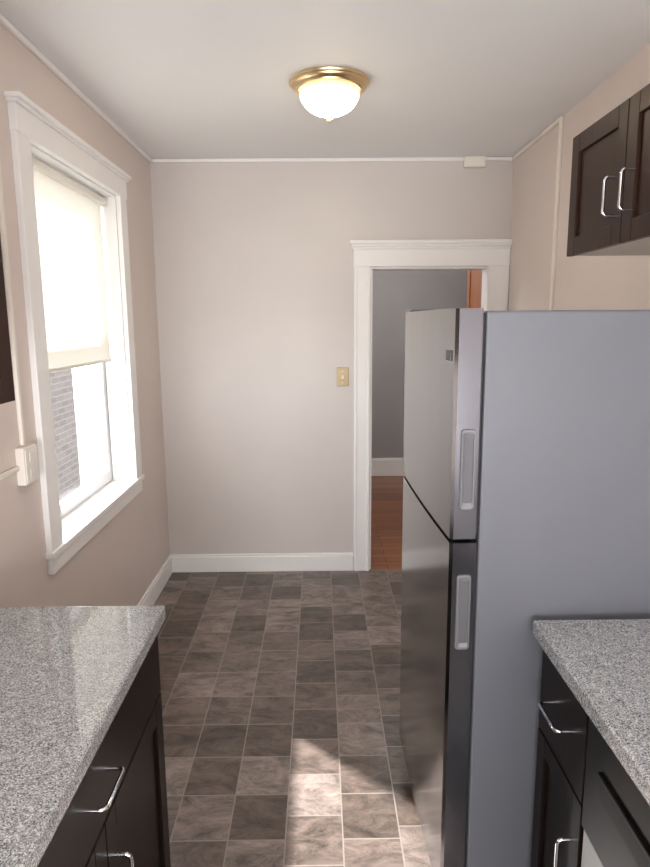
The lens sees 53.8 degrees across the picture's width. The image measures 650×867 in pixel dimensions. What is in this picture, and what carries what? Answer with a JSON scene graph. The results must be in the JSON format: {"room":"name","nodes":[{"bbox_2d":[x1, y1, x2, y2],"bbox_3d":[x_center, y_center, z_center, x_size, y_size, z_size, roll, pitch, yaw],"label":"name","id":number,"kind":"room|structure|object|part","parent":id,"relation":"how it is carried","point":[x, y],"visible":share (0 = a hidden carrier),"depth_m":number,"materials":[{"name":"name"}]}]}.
{"room":"kitchen","nodes":[
{"label":"kitchen","id":0,"kind":"room"},
{"bbox_2d":[0,23,169,606],"bbox_3d":[-1.114,0.133,1.260,0.200,2.600,5.655,0,10,0],"label":"wall","id":1,"kind":"structure","parent":0,"point":[118,565],"depth_m":2.75,"materials":[{"name":"beige paint"}]},
{"bbox_2d":[0,239,14,403],"bbox_3d":[-0.831,-0.408,1.007,0.364,0.810,0.700,0,10,0],"label":"upper cabinet","id":2,"kind":"object","parent":1,"relation":"attached to","point":[7,394],"visible":1,"depth_m":1.37,"materials":[{"name":"brown wood"}]},
{"bbox_2d":[0,163,25,479],"bbox_3d":[-1.016,-0.525,1.715,0.014,1.416,0.678,0,10,0],"label":"cable raceway","id":3,"kind":"object","parent":1,"relation":"attached to","point":[3,231],"visible":1,"depth_m":2.07,"materials":[{"name":"beige paint"}]},
{"bbox_2d":[15,443,38,485],"bbox_3d":[-1.003,0.104,2.160,0.036,0.127,0.096,0,10,0],"label":"outlet box","id":4,"kind":"object","parent":1,"relation":"attached to","point":[26,456],"visible":1,"depth_m":2.12,"materials":[{"name":"beige paint"}]},
{"bbox_3d":[-0.988,0.104,2.160,0.005,0.117,0.088,0,10,0],"label":"plate","id":5,"kind":"part","parent":4,"relation":"part of","materials":[{"name":"beige plastic"}]},
{"bbox_2d":[4,91,144,574],"bbox_3d":[-1.100,-0.394,2.809,0.240,1.650,1.250,0,10,0],"label":"window","id":6,"kind":"structure","parent":1,"relation":"in","point":[70,522],"depth_m":2.79,"materials":[{"name":"white paint"}]},
{"bbox_2d":[32,157,110,372],"bbox_3d":[-1.092,-0.688,2.758,0.044,0.808,0.984,0,10,0],"label":"roller shade","id":7,"kind":"object","parent":6,"relation":"attached to","point":[68,213],"visible":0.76,"depth_m":2.78,"materials":[{"name":"white fabric"}]},
{"bbox_3d":[-1.148,-0.037,2.872,0.036,0.745,0.982,0,10,0],"label":"sash","id":8,"kind":"part","parent":6,"relation":"part of","materials":[{"name":"white plastic"}]},
{"bbox_3d":[-1.104,0.375,2.943,0.222,0.089,1.230,0,10,0],"label":"sill","id":9,"kind":"part","parent":6,"relation":"part of","materials":[{"name":"white paint"}]},
{"bbox_2d":[0,13,151,162],"bbox_3d":[-1.014,-1.136,1.037,0.018,0.020,5.655,0,10,0],"label":"trim","id":10,"kind":"structure","parent":1,"relation":"attached to","point":[10,27],"depth_m":2.51,"materials":[{"name":"white paint"}]},
{"bbox_2d":[137,555,171,605],"bbox_3d":[-1.011,1.077,3.037,0.018,0.122,2.445,0,10,0],"label":"baseboard","id":11,"kind":"structure","parent":1,"relation":"attached to","point":[157,585],"depth_m":3.88,"materials":[{"name":"white paint"}]},
{"bbox_2d":[153,476,431,866],"bbox_3d":[0.686,1.220,2.801,3.405,0.100,8.280,0,10,0],"label":"floor","id":12,"kind":"structure","parent":0,"point":[280,690],"depth_m":2.71,"materials":[{"name":"tile"}]},
{"bbox_2d":[38,634,170,866],"bbox_3d":[-0.696,1.005,1.285,0.614,0.868,0.915,0,10,0],"label":"base cabinet","id":13,"kind":"object","parent":12,"relation":"on","point":[117,815],"visible":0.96,"depth_m":1.40,"materials":[{"name":"black wood"}]},
{"bbox_2d":[0,605,165,866],"bbox_3d":[-0.710,0.561,1.175,0.592,0.040,1.032,0,10,0],"label":"countertop","id":14,"kind":"structure","parent":13,"relation":"on","point":[66,672],"depth_m":1.26,"materials":[{"name":"grey stone"}]},
{"bbox_3d":[-0.434,1.082,1.072,0.020,0.571,0.453,0,10,0],"label":"door","id":15,"kind":"part","parent":13,"relation":"part of","materials":[{"name":"black wood"}]},
{"bbox_3d":[-0.410,0.670,1.209,0.037,0.009,0.120,0,10,0],"label":"handle","id":16,"kind":"part","parent":13,"relation":"part of","materials":[{"name":"silver metal"}]},
{"bbox_3d":[-0.409,0.911,1.311,0.037,0.120,0.009,0,10,0],"label":"handle","id":17,"kind":"part","parent":13,"relation":"part of","materials":[{"name":"silver metal"}]},
{"bbox_3d":[-0.438,1.003,1.519,0.020,0.571,0.448,0,10,0],"label":"door","id":18,"kind":"part","parent":13,"relation":"part of","materials":[{"name":"black wood"}]},
{"bbox_2d":[467,270,481,307],"bbox_3d":[1.256,-0.262,4.444,0.554,2.240,0.440,0,10,0],"label":"door","id":19,"kind":"structure","parent":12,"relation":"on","point":[474,280],"depth_m":4.33,"materials":[{"name":"orange wood"}]},
{"bbox_2d":[399,308,649,866],"bbox_3d":[0.666,0.464,1.974,0.757,1.676,0.707,-1,10,-2],"label":"refrigerator","id":20,"kind":"object","parent":12,"relation":"on","point":[526,459],"visible":0.89,"depth_m":1.60,"materials":[{"name":"grey metal"}]},
{"bbox_3d":[0.323,0.705,2.004,0.068,1.006,0.702,-1,10,-2],"label":"door","id":21,"kind":"part","parent":20,"relation":"part of","materials":[{"name":"silver metal"}]},
{"bbox_3d":[0.318,-0.075,1.867,0.068,0.556,0.702,-1,10,-2],"label":"freezer door","id":22,"kind":"part","parent":20,"relation":"part of","materials":[{"name":"silver metal"}]},
{"bbox_3d":[0.345,0.449,1.600,0.037,0.200,0.005,-1,10,-2],"label":"handle","id":23,"kind":"part","parent":20,"relation":"part of","materials":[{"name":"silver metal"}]},
{"bbox_3d":[0.343,0.088,1.537,0.037,0.200,0.005,-1,10,-2],"label":"handle","id":24,"kind":"part","parent":20,"relation":"part of","materials":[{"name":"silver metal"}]},
{"bbox_2d":[531,650,588,866],"bbox_3d":[0.840,0.950,1.536,0.657,0.868,0.280,0,10,0],"label":"base cabinet","id":25,"kind":"object","parent":12,"relation":"on","point":[558,830],"visible":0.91,"depth_m":1.50,"materials":[{"name":"black wood"}]},
{"bbox_3d":[0.527,0.656,1.484,0.037,0.009,0.120,0,10,0],"label":"handle","id":26,"kind":"part","parent":25,"relation":"part of","materials":[{"name":"silver metal"}]},
{"bbox_3d":[0.559,1.024,1.547,0.020,0.506,0.274,0,10,0],"label":"door","id":27,"kind":"part","parent":25,"relation":"part of","materials":[{"name":"black wood"}]},
{"bbox_3d":[0.530,0.955,1.428,0.037,0.120,0.009,0,10,0],"label":"handle","id":28,"kind":"part","parent":25,"relation":"part of","materials":[{"name":"silver metal"}]},
{"bbox_3d":[0.556,0.653,1.482,0.020,0.235,0.274,0,10,0],"label":"drawer","id":29,"kind":"part","parent":25,"relation":"part of","materials":[{"name":"black wood"}]},
{"bbox_2d":[532,619,649,805],"bbox_3d":[0.843,0.562,1.110,0.650,0.040,0.976,0,10,0],"label":"countertop","id":30,"kind":"structure","parent":25,"relation":"on","point":[605,664],"depth_m":1.34,"materials":[{"name":"grey stone"}]},
{"bbox_2d":[581,718,649,866],"bbox_3d":[0.856,1.027,1.102,0.632,0.866,0.594,0,10,0],"label":"dishwasher","id":31,"kind":"object","parent":12,"relation":"on","point":[615,814],"visible":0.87,"depth_m":1.22,"materials":[{"name":"black metal"}]},
{"bbox_3d":[0.566,1.114,1.115,0.023,0.455,0.590,0,10,0],"label":"door panel","id":32,"kind":"part","parent":31,"relation":"part of","materials":[{"name":"metal"}]},
{"bbox_2d":[0,0,649,158],"bbox_3d":[0.027,-1.208,1.044,2.500,0.100,5.875,0,10,0],"label":"ceiling","id":33,"kind":"structure","parent":0,"point":[182,79],"depth_m":2.43,"materials":[{"name":"paint"}]},
{"bbox_2d":[289,66,369,122],"bbox_3d":[0.018,-1.352,2.615,0.330,0.158,0.330,0,10,0],"label":"ceiling light","id":34,"kind":"object","parent":33,"relation":"attached to","point":[329,92],"visible":1,"depth_m":2.52,"materials":[{"name":"white glass"}]},
{"bbox_3d":[0.018,-1.348,2.616,0.247,0.096,0.248,0,10,0],"label":"lamp shade","id":35,"kind":"part","parent":34,"relation":"part of","materials":[{"name":"beige glass"}]},
{"bbox_2d":[150,161,513,569],"bbox_3d":[0.010,-0.378,4.112,2.500,2.600,0.120,0,10,0],"label":"wall","id":36,"kind":"structure","parent":0,"point":[254,269],"depth_m":3.99,"materials":[{"name":"grey paint"}]},
{"bbox_2d":[170,553,352,571],"bbox_3d":[-0.422,0.858,4.256,1.218,0.122,0.018,0,10,0],"label":"baseboard","id":37,"kind":"structure","parent":36,"relation":"attached to","point":[259,562],"depth_m":4.25,"materials":[{"name":"white paint"}]},
{"bbox_2d":[152,157,513,162],"bbox_3d":[0.052,-1.635,3.822,2.160,0.020,0.016,0,10,0],"label":"trim","id":38,"kind":"structure","parent":36,"relation":"attached to","point":[390,158],"depth_m":3.81,"materials":[{"name":"white paint"}]},
{"bbox_2d":[337,367,348,385],"bbox_3d":[0.112,-0.357,4.043,0.076,0.118,0.026,0,10,0],"label":"light switch","id":39,"kind":"object","parent":36,"relation":"attached to","point":[342,372],"visible":1,"depth_m":4.05,"materials":[{"name":"gold metal"}]},
{"bbox_2d":[350,239,512,570],"bbox_3d":[0.649,-0.144,4.141,0.981,2.120,0.196,0,10,0],"label":"door frame","id":40,"kind":"structure","parent":36,"relation":"in","point":[491,256],"depth_m":3.95,"materials":[{"name":"white paint"}]},
{"bbox_2d":[463,156,485,167],"bbox_3d":[0.892,-1.617,3.809,0.130,0.064,0.030,0,10,0],"label":"junction box","id":41,"kind":"object","parent":36,"relation":"attached to","point":[469,161],"visible":1,"depth_m":3.79,"materials":[{"name":"beige paint"}]},
{"bbox_2d":[372,270,467,457],"bbox_3d":[0.841,-0.839,6.694,3.000,2.600,0.100,0,10,0],"label":"wall","id":42,"kind":"structure","parent":0,"point":[395,293],"depth_m":6.60,"materials":[{"name":"grey paint"}]},
{"bbox_2d":[371,458,404,475],"bbox_3d":[0.850,0.356,6.844,3.000,0.195,0.020,0,10,0],"label":"baseboard","id":43,"kind":"structure","parent":42,"relation":"attached to","point":[380,466],"depth_m":6.83,"materials":[{"name":"white paint"}]},
{"bbox_2d":[508,43,649,310],"bbox_3d":[1.226,0.113,1.278,0.120,2.600,5.655,0,10,0],"label":"wall","id":44,"kind":"structure","parent":0,"point":[581,282],"depth_m":3.05,"materials":[{"name":"beige paint"}]},
{"bbox_2d":[512,116,563,309],"bbox_3d":[1.136,-0.314,3.656,0.016,2.576,0.780,0,10,0],"label":"cable raceway","id":45,"kind":"object","parent":44,"relation":"attached to","point":[560,119],"visible":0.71,"depth_m":3.15,"materials":[{"name":"beige paint"}]},
{"bbox_2d":[567,83,649,256],"bbox_3d":[0.949,-0.685,1.670,0.409,0.360,0.750,0,10,0],"label":"upper cabinet","id":46,"kind":"object","parent":44,"relation":"attached to","point":[609,205],"visible":1,"depth_m":1.75,"materials":[{"name":"brown wood"}]},
{"bbox_3d":[0.763,-0.636,1.720,0.037,0.108,0.009,0,10,0],"label":"handle","id":47,"kind":"part","parent":46,"relation":"part of","materials":[{"name":"silver metal"}]},
{"bbox_3d":[0.979,-0.513,1.701,0.345,0.005,0.740,0,10,0],"label":"panel","id":48,"kind":"part","parent":46,"relation":"part of","materials":[{"name":"wood"}]},
{"bbox_3d":[0.764,-0.620,1.624,0.037,0.108,0.009,0,10,0],"label":"handle","id":49,"kind":"part","parent":46,"relation":"part of","materials":[{"name":"silver metal"}]},
{"bbox_3d":[0.793,-0.651,1.484,0.020,0.360,0.371,0,10,0],"label":"door","id":50,"kind":"part","parent":46,"relation":"part of","materials":[{"name":"brown wood"}]},
{"label":"outside","id":51,"kind":"structure","parent":0,"visible":0},
{"bbox_2d":[75,413,95,485],"bbox_3d":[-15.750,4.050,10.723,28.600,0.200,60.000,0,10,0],"label":"ground","id":52,"kind":"structure","parent":51,"point":[83,420],"depth_m":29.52,"materials":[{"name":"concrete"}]},
{"bbox_2d":[49,369,80,499],"bbox_3d":[-3.865,-0.355,8.025,0.800,9.250,2.400,0,10,0],"label":"building","id":53,"kind":"structure","parent":52,"relation":"on","point":[61,382],"depth_m":8.79,"materials":[{"name":"grey brick"}]}
]}

